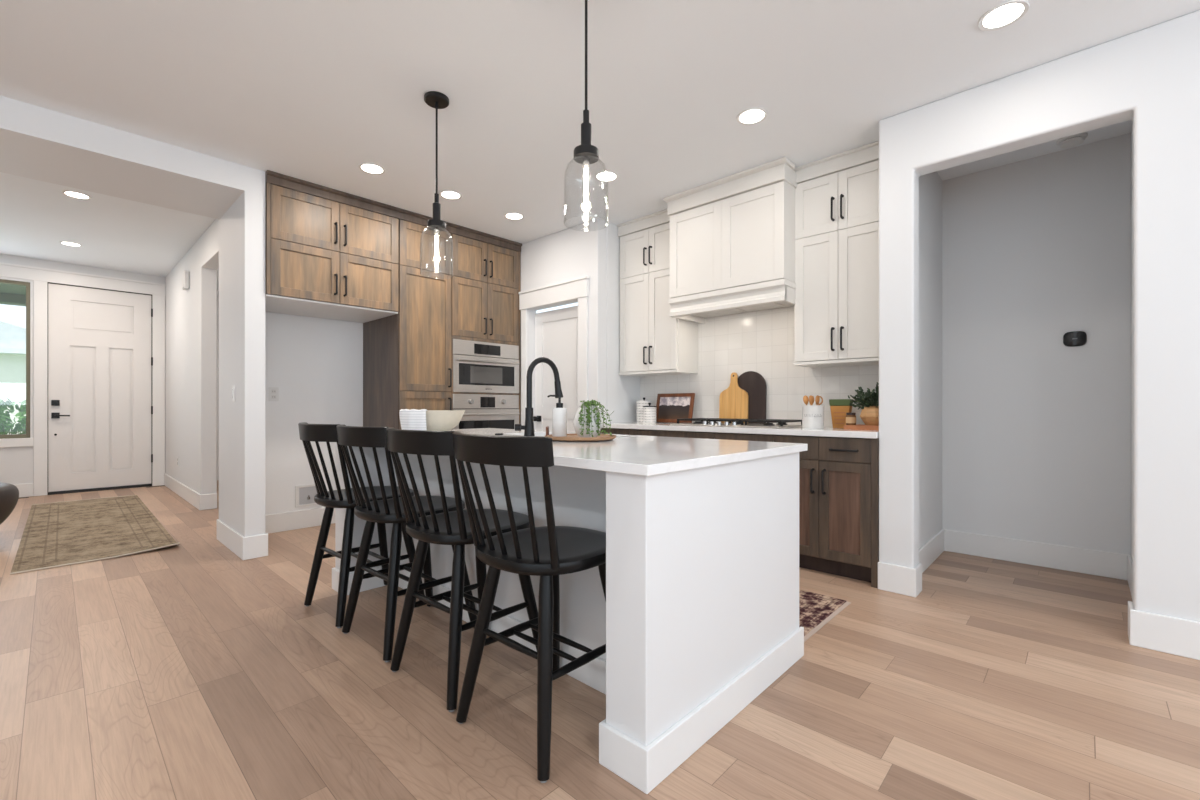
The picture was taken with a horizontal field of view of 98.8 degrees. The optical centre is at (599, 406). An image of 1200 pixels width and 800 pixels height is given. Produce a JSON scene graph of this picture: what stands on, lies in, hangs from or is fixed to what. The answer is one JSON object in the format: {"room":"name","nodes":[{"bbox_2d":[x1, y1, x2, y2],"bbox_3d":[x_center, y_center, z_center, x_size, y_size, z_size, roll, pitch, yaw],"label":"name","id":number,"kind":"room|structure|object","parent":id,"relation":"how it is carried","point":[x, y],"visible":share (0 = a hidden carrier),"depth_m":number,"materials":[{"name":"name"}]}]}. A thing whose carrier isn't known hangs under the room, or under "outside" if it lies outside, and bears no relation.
{"room":"kitchen","nodes":[
{"label":"kitchen","id":0,"kind":"room"},
{"bbox_2d":[0,283,25,305],"bbox_3d":[-8.420,-1.575,5.864,1.640,0.300,9.000,0,0,43],"label":"ceiling","id":1,"kind":"structure","parent":0,"point":[10,294],"depth_m":7.02,"materials":[{"name":"green"}]},
{"bbox_2d":[0,172,214,276],"bbox_3d":[-5.850,-1.835,3.830,4.870,0.120,4.560,0,0,43],"label":"ceiling","id":2,"kind":"structure","parent":0,"point":[114,233],"depth_m":5.13,"materials":[{"name":"paint"}]},
{"bbox_2d":[59,241,81,246],"bbox_3d":[-5.773,-1.772,5.612,0.176,0.006,0.176,0,0,43],"label":"recessed light","id":3,"kind":"object","parent":2,"relation":"in","point":[61,242],"visible":1,"depth_m":5.62,"materials":[{"name":"white plastic"}]},
{"bbox_2d":[62,191,91,199],"bbox_3d":[-4.386,-1.772,4.313,0.176,0.006,0.176,0,0,43],"label":"recessed light","id":4,"kind":"object","parent":2,"relation":"in","point":[78,195],"visible":1,"depth_m":4.32,"materials":[{"name":"white plastic"}]},
{"bbox_2d":[0,96,244,218],"bbox_3d":[-4.303,-1.645,2.278,0.810,0.260,4.420,0,0,43],"label":"ceiling beam","id":5,"kind":"structure","parent":2,"relation":"attached to","point":[37,143],"depth_m":3.27,"materials":[{"name":"paint"}]},
{"bbox_2d":[0,254,218,483],"bbox_3d":[-7.010,-0.350,6.048,0.160,2.850,6.200,0,0,43],"label":"wall","id":6,"kind":"structure","parent":0,"point":[16,463],"depth_m":6.15,"materials":[{"name":"paint"}]},
{"bbox_2d":[0,279,29,438],"bbox_3d":[-7.211,-0.555,5.798,0.070,1.860,1.060,0,0,43],"label":"window","id":7,"kind":"structure","parent":6,"relation":"in","point":[3,281],"depth_m":6.14,"materials":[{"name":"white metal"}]},
{"bbox_2d":[13,483,32,496],"bbox_3d":[-7.881,0.995,4.995,0.015,0.160,3.194,0,0,43],"label":"baseboard","id":8,"kind":"structure","parent":6,"relation":"attached to","point":[25,490],"depth_m":6.11,"materials":[{"name":"paint"}]},
{"bbox_2d":[0,262,165,495],"bbox_3d":[-7.465,-0.297,5.425,0.032,2.745,4.430,0,0,43],"label":"door frame","id":9,"kind":"structure","parent":6,"relation":"in","point":[40,277],"depth_m":6.26,"materials":[{"name":"paint"}]},
{"bbox_2d":[47,282,152,494],"bbox_3d":[-6.381,-0.218,6.601,0.109,2.586,0.970,0,0,43],"label":"door","id":10,"kind":"structure","parent":6,"relation":"in","point":[100,359],"depth_m":6.58,"materials":[{"name":"paint"}]},
{"bbox_2d":[165,219,218,494],"bbox_3d":[-4.437,-0.350,5.710,4.050,2.850,0.135,0,0,43],"label":"wall","id":11,"kind":"structure","parent":0,"point":[190,314],"depth_m":5.63,"materials":[{"name":"paint"}]},
{"bbox_2d":[182,271,189,289],"bbox_3d":[-4.687,-1.425,5.818,0.150,0.200,0.050,0,0,43],"label":"door chime","id":12,"kind":"object","parent":11,"relation":"attached to","point":[185,274],"visible":1,"depth_m":5.77,"materials":[{"name":"white plastic"}]},
{"bbox_2d":[164,474,216,509],"bbox_3d":[-4.997,0.995,6.227,2.484,0.160,0.150,0,0,43],"label":"baseboard","id":13,"kind":"structure","parent":11,"relation":"attached to","point":[204,501],"depth_m":5.60,"materials":[{"name":"paint"}]},
{"bbox_2d":[219,166,264,536],"bbox_3d":[-2.753,-0.307,3.940,0.830,2.765,0.125,0,0,43],"label":"wall pillar","id":14,"kind":"structure","parent":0,"point":[242,226],"depth_m":3.68,"materials":[{"name":"paint"}]},
{"bbox_2d":[232,386,234,401],"bbox_3d":[-2.723,-0.095,3.819,0.075,0.118,0.009,0,0,43],"label":"light switch","id":15,"kind":"object","parent":14,"relation":"attached to","point":[233,387],"visible":1,"depth_m":3.81,"materials":[{"name":"white plastic"}]},
{"bbox_2d":[217,519,267,559],"bbox_3d":[-2.748,0.995,3.935,0.845,0.160,0.155,0,0,43],"label":"baseboard","id":16,"kind":"structure","parent":14,"relation":"attached to","point":[256,546],"depth_m":3.68,"materials":[{"name":"paint"}]},
{"bbox_2d":[265,312,362,514],"bbox_3d":[-2.156,-0.307,5.136,0.120,2.765,2.435,0,0,43],"label":"wall niche","id":17,"kind":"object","parent":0,"point":[316,364],"depth_m":4.54,"materials":[{"name":"paint"}]},
{"bbox_2d":[269,387,278,400],"bbox_3d":[-2.780,-0.105,4.380,0.008,0.118,0.075,0,0,43],"label":"wall outlet","id":18,"kind":"object","parent":17,"relation":"attached to","point":[273,391],"visible":1,"depth_m":4.38,"materials":[{"name":"white plastic"}]},
{"bbox_2d":[265,507,334,533],"bbox_3d":[-2.599,0.995,4.567,0.015,0.160,0.968,0,0,43],"label":"baseboard","id":19,"kind":"structure","parent":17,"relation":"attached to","point":[286,521],"depth_m":4.49,"materials":[{"name":"paint"}]},
{"bbox_2d":[295,484,317,507],"bbox_3d":[-2.582,0.790,4.579,0.024,0.190,0.230,0,0,43],"label":"box","id":20,"kind":"object","parent":17,"relation":"attached to","point":[304,494],"visible":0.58,"depth_m":4.56,"materials":[{"name":"white plastic"}]},
{"bbox_2d":[265,173,397,322],"bbox_3d":[-2.310,-1.243,4.287,0.780,0.892,0.978,0,0,43],"label":"upper cabinet","id":21,"kind":"object","parent":17,"relation":"attached to","point":[325,258],"visible":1,"depth_m":4.02,"materials":[{"name":"brown wood"}]},
{"bbox_2d":[266,170,521,251],"bbox_3d":[-1.607,-1.649,4.518,0.046,0.081,2.286,0,0,43],"label":"crown molding","id":22,"kind":"structure","parent":21,"relation":"attached to","point":[275,178],"depth_m":4.24,"materials":[{"name":"brown wood"}]},
{"bbox_2d":[521,218,639,429],"bbox_3d":[-0.099,-0.307,5.819,1.780,2.765,1.660,0,0,43],"label":"wall","id":23,"kind":"structure","parent":0,"point":[591,248],"depth_m":4.78,"materials":[{"name":"paint"}]},
{"bbox_2d":[518,275,589,424],"bbox_3d":[-0.469,-0.055,4.997,0.992,2.260,0.044,0,0,43],"label":"door frame","id":24,"kind":"structure","parent":23,"relation":"in","point":[575,288],"depth_m":4.85,"materials":[{"name":"paint"}]},
{"bbox_2d":[533,305,577,436],"bbox_3d":[-0.417,0.048,5.079,0.754,2.030,0.124,0,0,43],"label":"door","id":25,"kind":"structure","parent":23,"relation":"in","point":[556,331],"depth_m":5.14,"materials":[{"name":"paint"}]},
{"bbox_2d":[617,209,697,376],"bbox_3d":[0.515,-0.991,4.685,0.659,1.396,0.370,0,0,43],"label":"upper cabinet","id":26,"kind":"object","parent":23,"relation":"attached to","point":[653,342],"visible":0.83,"depth_m":4.56,"materials":[{"name":"white wood"}]},
{"bbox_2d":[0,480,1199,799],"bbox_3d":[-1.314,1.135,2.266,13.620,0.120,8.500,0,0,43],"label":"floor","id":27,"kind":"structure","parent":0,"point":[191,669],"depth_m":1.91,"materials":[{"name":"brown wood"}]},
{"bbox_2d":[0,483,18,523],"bbox_3d":[-4.969,0.687,3.794,0.906,0.785,0.905,0,0,33],"label":"armchair","id":28,"kind":"object","parent":27,"relation":"on","point":[9,493],"visible":1,"depth_m":3.98,"materials":[{"name":"brown leather"}]},
{"bbox_2d":[10,495,179,574],"bbox_3d":[-4.673,1.056,4.741,3.330,0.038,0.851,0,0,44],"label":"entry rug","id":29,"kind":"object","parent":27,"relation":"on","point":[55,534],"visible":1,"depth_m":4.33,"materials":[{"name":"beige fabric"}]},
{"bbox_2d":[298,422,424,627],"bbox_3d":[-1.288,0.579,2.754,0.478,0.987,0.548,0,0,42],"label":"counter stool","id":30,"kind":"object","parent":27,"relation":"on","point":[331,499],"visible":0.73,"depth_m":2.60,"materials":[{"name":"black paint"}]},
{"bbox_2d":[337,425,476,661],"bbox_3d":[-0.920,0.579,2.425,0.478,0.987,0.548,0,0,42],"label":"counter stool","id":31,"kind":"object","parent":27,"relation":"on","point":[386,510],"visible":0.77,"depth_m":2.26,"materials":[{"name":"black paint"}]},
{"bbox_2d":[363,219,451,429],"bbox_3d":[-1.807,-0.307,4.832,0.795,2.765,0.500,0,0,43],"label":"tall cabinet","id":32,"kind":"object","parent":27,"relation":"on","point":[407,353],"visible":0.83,"depth_m":4.59,"materials":[{"name":"brown wood"}]},
{"bbox_2d":[386,428,537,711],"bbox_3d":[-0.550,0.579,2.076,0.478,0.987,0.548,0,0,42],"label":"counter stool","id":33,"kind":"object","parent":27,"relation":"on","point":[452,527],"visible":0.75,"depth_m":1.92,"materials":[{"name":"black paint"}]},
{"bbox_2d":[451,234,520,423],"bbox_3d":[-1.362,-0.307,5.305,0.795,2.764,0.800,0,0,43],"label":"tall cabinet","id":34,"kind":"object","parent":27,"relation":"on","point":[485,277],"visible":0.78,"depth_m":5.04,"materials":[{"name":"brown wood"}]},
{"bbox_2d":[453,394,519,428],"bbox_3d":[-1.275,0.241,5.216,0.574,0.718,0.762,0,0,43],"label":"wall oven","id":35,"kind":"object","parent":34,"relation":"in","point":[481,410],"visible":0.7,"depth_m":5.04,"materials":[{"name":"metal"}]},
{"bbox_2d":[453,339,519,393],"bbox_3d":[-1.275,-0.382,5.216,0.574,0.494,0.762,0,0,43],"label":"speed oven","id":36,"kind":"object","parent":34,"relation":"in","point":[478,367],"visible":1,"depth_m":5.02,"materials":[{"name":"metal"}]},
{"bbox_2d":[453,432,605,782],"bbox_3d":[-0.189,0.579,1.736,0.478,0.987,0.548,0,0,42],"label":"counter stool","id":37,"kind":"object","parent":27,"relation":"on","point":[548,552],"visible":0.91,"depth_m":1.58,"materials":[{"name":"black paint"}]},
{"bbox_2d":[332,442,803,793],"bbox_3d":[-0.351,0.633,2.629,2.355,0.883,1.097,0,0,43],"label":"kitchen island","id":38,"kind":"object","parent":27,"relation":"on","point":[698,617],"visible":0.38,"depth_m":1.75,"materials":[{"name":"paint"}]},
{"bbox_2d":[451,428,807,475],"bbox_3d":[-0.348,0.176,2.634,2.373,0.030,1.122,0,0,43],"label":"island countertop","id":39,"kind":"structure","parent":38,"relation":"on","point":[628,454],"depth_m":1.88,"materials":[{"name":"white stone"}]},
{"bbox_2d":[426,410,464,430],"bbox_3d":[-1.062,0.093,3.286,0.390,0.135,0.390,0,0,43],"label":"bowl","id":40,"kind":"object","parent":39,"relation":"on","point":[436,420],"visible":0.56,"depth_m":3.17,"materials":[{"name":"beige ceramic"}]},
{"bbox_2d":[399,409,427,430],"bbox_3d":[-1.096,0.088,3.163,0.202,0.145,0.198,0,0,43],"label":"tea towel","id":41,"kind":"object","parent":40,"relation":"on","point":[413,419],"visible":0.76,"depth_m":3.09,"materials":[{"name":"white fabric"}]},
{"bbox_2d":[515,357,562,436],"bbox_3d":[-0.324,-0.052,2.755,0.094,0.425,0.297,0,0,43],"label":"faucet","id":42,"kind":"object","parent":39,"relation":"on","point":[528,428],"visible":0.91,"depth_m":2.67,"materials":[{"name":"black metal"}]},
{"bbox_2d":[545,426,615,440],"bbox_3d":[-0.094,0.128,2.480,0.344,0.066,0.344,0,0,43],"label":"serving tray","id":43,"kind":"object","parent":39,"relation":"on","point":[570,437],"visible":0.85,"depth_m":2.35,"materials":[{"name":"brown wood"}]},
{"bbox_2d":[547,395,566,436],"bbox_3d":[-0.206,0.044,2.536,0.078,0.204,0.084,0,0,43],"label":"soap dispenser","id":44,"kind":"object","parent":43,"relation":"on","point":[559,414],"visible":0.99,"depth_m":2.51,"materials":[{"name":"white ceramic"}]},
{"bbox_2d":[552,408,566,436],"bbox_3d":[-0.199,0.076,2.539,0.072,0.140,0.072,0,0,43],"label":"bottle","id":45,"kind":"object","parent":44,"relation":"attached to","point":[559,415],"depth_m":2.51,"materials":[{"name":"white ceramic"}]},
{"bbox_2d":[573,400,613,436],"bbox_3d":[-0.047,0.057,2.436,0.189,0.180,0.193,0,0,43],"label":"trailing plant","id":46,"kind":"object","parent":43,"relation":"on","point":[587,422],"visible":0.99,"depth_m":2.40,"materials":[{"name":"green plant"}]},
{"bbox_2d":[600,428,665,436],"bbox_3d":[0.443,0.632,4.560,0.725,0.886,0.649,0,0,43],"label":"base cabinet","id":47,"kind":"object","parent":27,"relation":"on","point":[642,432],"visible":0.05,"depth_m":4.31,"materials":[{"name":"brown wood"}]},
{"bbox_2d":[664,430,774,441],"bbox_3d":[1.038,0.632,4.000,0.910,0.886,0.649,0,0,43],"label":"base cabinet","id":48,"kind":"object","parent":27,"relation":"on","point":[685,434],"visible":0.09,"depth_m":3.75,"materials":[{"name":"brown wood"}]},
{"bbox_2d":[774,435,870,581],"bbox_3d":[1.590,0.632,3.481,0.605,0.886,0.649,0,0,43],"label":"base cabinet","id":49,"kind":"object","parent":27,"relation":"on","point":[835,472],"visible":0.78,"depth_m":3.22,"materials":[{"name":"brown wood"}]},
{"bbox_2d":[602,422,878,438],"bbox_3d":[1.010,0.170,4.032,2.280,0.039,0.626,0,0,43],"label":"countertop","id":50,"kind":"structure","parent":49,"relation":"on","point":[798,431],"depth_m":3.54,"materials":[{"name":"white stone"}]},
{"bbox_2d":[636,398,651,422],"bbox_3d":[0.413,0.033,4.816,0.144,0.235,0.144,0,0,43],"label":"canister","id":51,"kind":"object","parent":50,"relation":"on","point":[640,403],"visible":0.61,"depth_m":4.76,"materials":[{"name":"ceramic"}]},
{"bbox_2d":[643,403,655,422],"bbox_3d":[0.449,0.058,4.658,0.124,0.185,0.124,0,0,43],"label":"canister","id":52,"kind":"object","parent":50,"relation":"on","point":[649,412],"visible":0.98,"depth_m":4.61,"materials":[{"name":"ceramic"}]},
{"bbox_2d":[656,393,694,422],"bbox_3d":[0.671,0.014,4.653,0.400,0.267,0.070,0,0,43],"label":"picture frame","id":53,"kind":"object","parent":50,"relation":"on","point":[670,407],"visible":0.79,"depth_m":4.65,"materials":[{"name":"brown wood"}]},
{"bbox_2d":[658,397,690,418],"bbox_3d":[0.673,0.015,4.655,0.340,0.210,0.008,0,-11,43],"label":"print","id":54,"kind":"object","parent":53,"relation":"attached to","point":[668,407],"depth_m":4.65},
{"bbox_2d":[719,372,748,422],"bbox_3d":[1.119,-0.068,4.305,0.260,0.434,0.034,0,0,43],"label":"cutting board","id":55,"kind":"object","parent":50,"relation":"on","point":[733,401],"visible":0.76,"depth_m":4.29,"materials":[{"name":"brown wood"}]},
{"bbox_2d":[670,418,801,427],"bbox_3d":[1.056,0.125,4.004,0.910,0.050,0.480,0,0,43],"label":"gas cooktop","id":56,"kind":"object","parent":50,"relation":"in","point":[780,423],"visible":0.97,"depth_m":3.86,"materials":[{"name":"metal"}]},
{"bbox_2d":[670,423,801,427],"bbox_3d":[1.056,0.144,4.004,0.910,0.012,0.480,0,0,43],"label":"tray","id":57,"kind":"object","parent":56,"relation":"on","point":[765,425],"depth_m":3.79,"materials":[{"name":"metal"}]},
{"bbox_2d":[738,371,766,423],"bbox_3d":[1.233,-0.071,4.228,0.280,0.440,0.032,0,0,43],"label":"board","id":58,"kind":"object","parent":50,"relation":"on","point":[753,383],"visible":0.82,"depth_m":4.19,"materials":[{"name":"brown wood"}]},
{"bbox_2d":[802,405,824,428],"bbox_3d":[1.473,0.071,3.557,0.148,0.158,0.148,0,0,43],"label":"utensil crock","id":59,"kind":"object","parent":50,"relation":"on","point":[812,415],"visible":0.99,"depth_m":3.50,"materials":[{"name":"white ceramic"}]},
{"bbox_2d":[803,395,808,404],"bbox_3d":[1.428,0.031,3.557,0.048,0.216,0.019,0,0,0],"label":"wooden spoon","id":60,"kind":"object","parent":59,"relation":"in","point":[805,398],"visible":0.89,"depth_m":3.55,"materials":[{"name":"brown wood"}]},
{"bbox_2d":[809,395,812,404],"bbox_3d":[1.452,0.030,3.536,0.034,0.216,0.019,0,0,-25],"label":"wooden spoon","id":61,"kind":"object","parent":59,"relation":"in","point":[810,396],"visible":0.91,"depth_m":3.53,"materials":[{"name":"brown wood"}]},
{"bbox_2d":[815,395,819,404],"bbox_3d":[1.495,0.030,3.541,0.032,0.216,0.017,0,0,19],"label":"wooden spoon","id":62,"kind":"object","parent":59,"relation":"in","point":[817,399],"visible":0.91,"depth_m":3.54,"materials":[{"name":"brown wood"}]},
{"bbox_2d":[829,399,852,427],"bbox_3d":[1.680,0.050,3.583,0.144,0.200,0.060,0,0,43],"label":"plant pot","id":63,"kind":"object","parent":50,"relation":"on","point":[839,408],"visible":0.76,"depth_m":3.56,"materials":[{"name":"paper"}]},
{"bbox_2d":[844,424,878,429],"bbox_3d":[1.755,0.136,3.375,0.230,0.028,0.200,0,0,43],"label":"wooden tray","id":64,"kind":"object","parent":50,"relation":"on","point":[857,426],"visible":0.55,"depth_m":3.31,"materials":[{"name":"wood"}]},
{"bbox_2d":[846,413,855,424],"bbox_3d":[1.653,0.081,3.388,0.062,0.082,0.062,0,0,43],"label":"candle jar","id":65,"kind":"object","parent":64,"relation":"on","point":[850,417],"visible":0.98,"depth_m":3.36,"materials":[{"name":"beige glass"}]},
{"bbox_2d":[848,382,878,425],"bbox_3d":[1.766,-0.019,3.383,0.244,0.282,0.279,0,0,43],"label":"potted plant","id":66,"kind":"object","parent":64,"relation":"on","point":[868,402],"visible":0.86,"depth_m":3.31,"materials":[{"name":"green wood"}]},
{"bbox_2d":[799,589,850,641],"bbox_3d":[0.440,1.071,3.240,1.944,0.007,0.651,0,0,43],"label":"kitchen rug","id":67,"kind":"object","parent":27,"relation":"on","point":[816,610],"visible":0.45,"depth_m":2.70,"materials":[{"name":"beige fabric"}]},
{"bbox_2d":[871,438,878,587],"bbox_3d":[1.684,0.632,3.112,0.036,0.886,0.159,0,0,43],"label":"filler panel","id":68,"kind":"object","parent":27,"relation":"on","point":[874,442],"visible":0.43,"depth_m":3.05,"materials":[{"name":"brown wood"}]},
{"bbox_2d":[0,0,1199,289],"bbox_3d":[-1.314,-1.765,2.266,13.620,0.150,8.500,0,0,43],"label":"ceiling","id":69,"kind":"structure","parent":0,"point":[313,91],"depth_m":2.64,"materials":[{"name":"paint"}]},
{"bbox_2d":[359,163,384,174],"bbox_3d":[-1.618,-1.687,3.651,0.176,0.006,0.176,0,0,43],"label":"recessed light","id":70,"kind":"object","parent":69,"relation":"in","point":[371,168],"visible":1,"depth_m":3.65,"materials":[{"name":"white plastic"}]},
{"bbox_2d":[420,91,451,265],"bbox_3d":[-0.896,-1.204,2.820,0.177,0.969,0.177,0,0,43],"label":"pendant light","id":71,"kind":"object","parent":69,"relation":"hanging from","point":[434,99],"visible":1,"depth_m":2.81,"materials":[{"name":"black metal"}]},
{"bbox_2d":[427,193,445,230],"bbox_3d":[-0.896,-1.071,2.820,0.100,0.187,0.100,0,0,43],"label":"socket","id":72,"kind":"object","parent":71,"relation":"attached to","point":[435,224],"depth_m":2.80,"materials":[{"name":"black metal"}]},
{"bbox_2d":[439,190,461,199],"bbox_3d":[-1.191,-1.687,4.104,0.176,0.006,0.176,0,0,43],"label":"recessed light","id":73,"kind":"object","parent":69,"relation":"in","point":[447,194],"visible":1,"depth_m":4.09,"materials":[{"name":"white plastic"}]},
{"bbox_2d":[504,212,523,219],"bbox_3d":[-0.761,-1.687,4.561,0.176,0.006,0.176,0,0,43],"label":"recessed light","id":74,"kind":"object","parent":69,"relation":"in","point":[512,215],"visible":1,"depth_m":4.56,"materials":[{"name":"white plastic"}]},
{"bbox_2d":[564,0,608,223],"bbox_3d":[-0.054,-1.204,2.029,0.177,0.969,0.177,0,0,43],"label":"pendant light","id":75,"kind":"object","parent":69,"relation":"hanging from","point":[586,154],"visible":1,"depth_m":2.02,"materials":[{"name":"black metal"}]},
{"bbox_2d":[574,109,598,163],"bbox_3d":[-0.054,-1.071,2.029,0.100,0.187,0.100,0,0,43],"label":"socket","id":76,"kind":"object","parent":75,"relation":"attached to","point":[584,152],"depth_m":2.01,"materials":[{"name":"black metal"}]},
{"bbox_2d":[594,171,617,181],"bbox_3d":[0.047,-1.687,3.773,0.176,0.006,0.176,0,0,43],"label":"recessed light","id":77,"kind":"object","parent":69,"relation":"in","point":[603,176],"visible":1,"depth_m":3.77,"materials":[{"name":"white plastic"}]},
{"bbox_2d":[736,107,767,124],"bbox_3d":[0.884,-1.687,2.992,0.176,0.006,0.176,0,0,43],"label":"recessed light","id":78,"kind":"object","parent":69,"relation":"in","point":[751,116],"visible":1,"depth_m":2.99,"materials":[{"name":"white plastic"}]},
{"bbox_2d":[978,0,1028,30],"bbox_3d":[1.740,-1.687,2.221,0.176,0.006,0.176,0,0,43],"label":"recessed light","id":79,"kind":"object","parent":69,"relation":"in","point":[1005,14],"visible":1,"depth_m":2.22,"materials":[{"name":"white plastic"}]},
{"bbox_2d":[1057,132,1087,147],"bbox_3d":[2.975,-1.669,3.242,0.144,0.042,0.144,0,0,43],"label":"smoke detector","id":80,"kind":"object","parent":69,"relation":"attached to","point":[1077,139],"visible":0.98,"depth_m":3.21,"materials":[{"name":"white plastic"}]},
{"bbox_2d":[919,171,941,548],"bbox_3d":[2.300,-0.307,3.653,0.113,2.765,1.527,0,0,43],"label":"wall","id":81,"kind":"structure","parent":0,"point":[930,185],"depth_m":3.53,"materials":[{"name":"paint"}]},
{"bbox_2d":[942,133,1130,554],"bbox_3d":[3.115,-0.307,3.632,1.102,2.765,0.440,0,0,43],"label":"wall","id":82,"kind":"structure","parent":0,"point":[1036,428],"depth_m":3.48,"materials":[{"name":"paint"}]},
{"bbox_2d":[1063,331,1086,346],"bbox_3d":[3.086,-0.440,3.342,0.114,0.099,0.023,0,0,43],"label":"thermostat","id":83,"kind":"object","parent":82,"relation":"attached to","point":[1074,338],"visible":1,"depth_m":3.33,"materials":[{"name":"black plastic"}]},
{"bbox_2d":[879,10,1199,621],"bbox_3d":[3.577,-0.307,1.310,5.185,2.765,0.135,0,0,43],"label":"wall","id":84,"kind":"structure","parent":0,"point":[1149,77],"depth_m":2.31,"materials":[{"name":"paint"}]},
{"bbox_2d":[793,141,878,367],"bbox_3d":[1.706,-0.991,3.565,0.623,1.396,0.370,0,0,43],"label":"upper cabinet","id":85,"kind":"object","parent":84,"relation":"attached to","point":[836,307],"visible":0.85,"depth_m":3.46,"materials":[{"name":"white wood"}]},
{"bbox_2d":[878,562,921,596],"bbox_3d":[1.756,0.995,3.013,0.198,0.160,0.150,0,0,43],"label":"baseboard","id":86,"kind":"structure","parent":84,"relation":"attached to","point":[893,578],"depth_m":2.95,"materials":[{"name":"paint"}]},
{"bbox_2d":[919,529,1131,595],"bbox_3d":[2.548,0.995,3.118,0.982,0.160,1.086,0,0,43],"label":"baseboard","id":87,"kind":"structure","parent":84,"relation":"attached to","point":[1068,558],"depth_m":3.46,"materials":[{"name":"paint"}]},
{"bbox_2d":[1128,601,1199,659],"bbox_3d":[3.887,0.995,1.008,3.980,0.160,0.150,0,0,43],"label":"baseboard","id":88,"kind":"structure","parent":84,"relation":"attached to","point":[1162,633],"depth_m":2.25,"materials":[{"name":"paint"}]},
{"bbox_2d":[1131,128,1131,557],"bbox_3d":[2.949,-0.307,2.740,0.120,2.765,1.087,0,0,43],"label":"wall","id":89,"kind":"structure","parent":0,"point":[1131,128],"depth_m":3.12,"materials":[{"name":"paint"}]},
{"bbox_3d":[1.590,-0.308,4.648,2.285,2.765,1.050,0,0,43],"label":"wall","id":90,"kind":"structure","parent":0,"visible":0},
{"bbox_2d":[663,157,796,323],"bbox_3d":[1.075,-1.210,4.024,1.016,0.959,0.564,0,0,43],"label":"range hood","id":91,"kind":"object","parent":90,"relation":"attached to","point":[732,237],"visible":0.86,"depth_m":3.79,"materials":[{"name":"wood"}]},
{"bbox_2d":[640,306,878,426],"bbox_3d":[1.228,-0.338,4.263,2.285,0.975,0.008,0,0,43],"label":"backsplash","id":92,"kind":"structure","parent":90,"relation":"attached to","point":[761,342],"depth_m":4.16,"materials":[{"name":"white tile"}]},
{"label":"outside","id":93,"kind":"structure","parent":0,"visible":0},
{"bbox_3d":[-25.616,1.225,17.241,37.400,0.100,50.000,0,0,43],"label":"ground","id":94,"kind":"structure","parent":93,"visible":0},
{"bbox_2d":[0,321,25,433],"bbox_3d":[-15.297,-0.475,12.199,4.600,3.300,5.800,0,0,43],"label":"house","id":95,"kind":"structure","parent":94,"relation":"on","point":[12,337],"depth_m":11.47,"materials":[{"name":"paint"}]},
{"bbox_2d":[0,397,25,434],"bbox_3d":[-9.683,0.511,8.524,1.068,1.332,1.074,0,0,43],"label":"shrub","id":96,"kind":"object","parent":94,"relation":"on","point":[5,427],"visible":0.24,"depth_m":8.40,"materials":[{"name":"green plant"}]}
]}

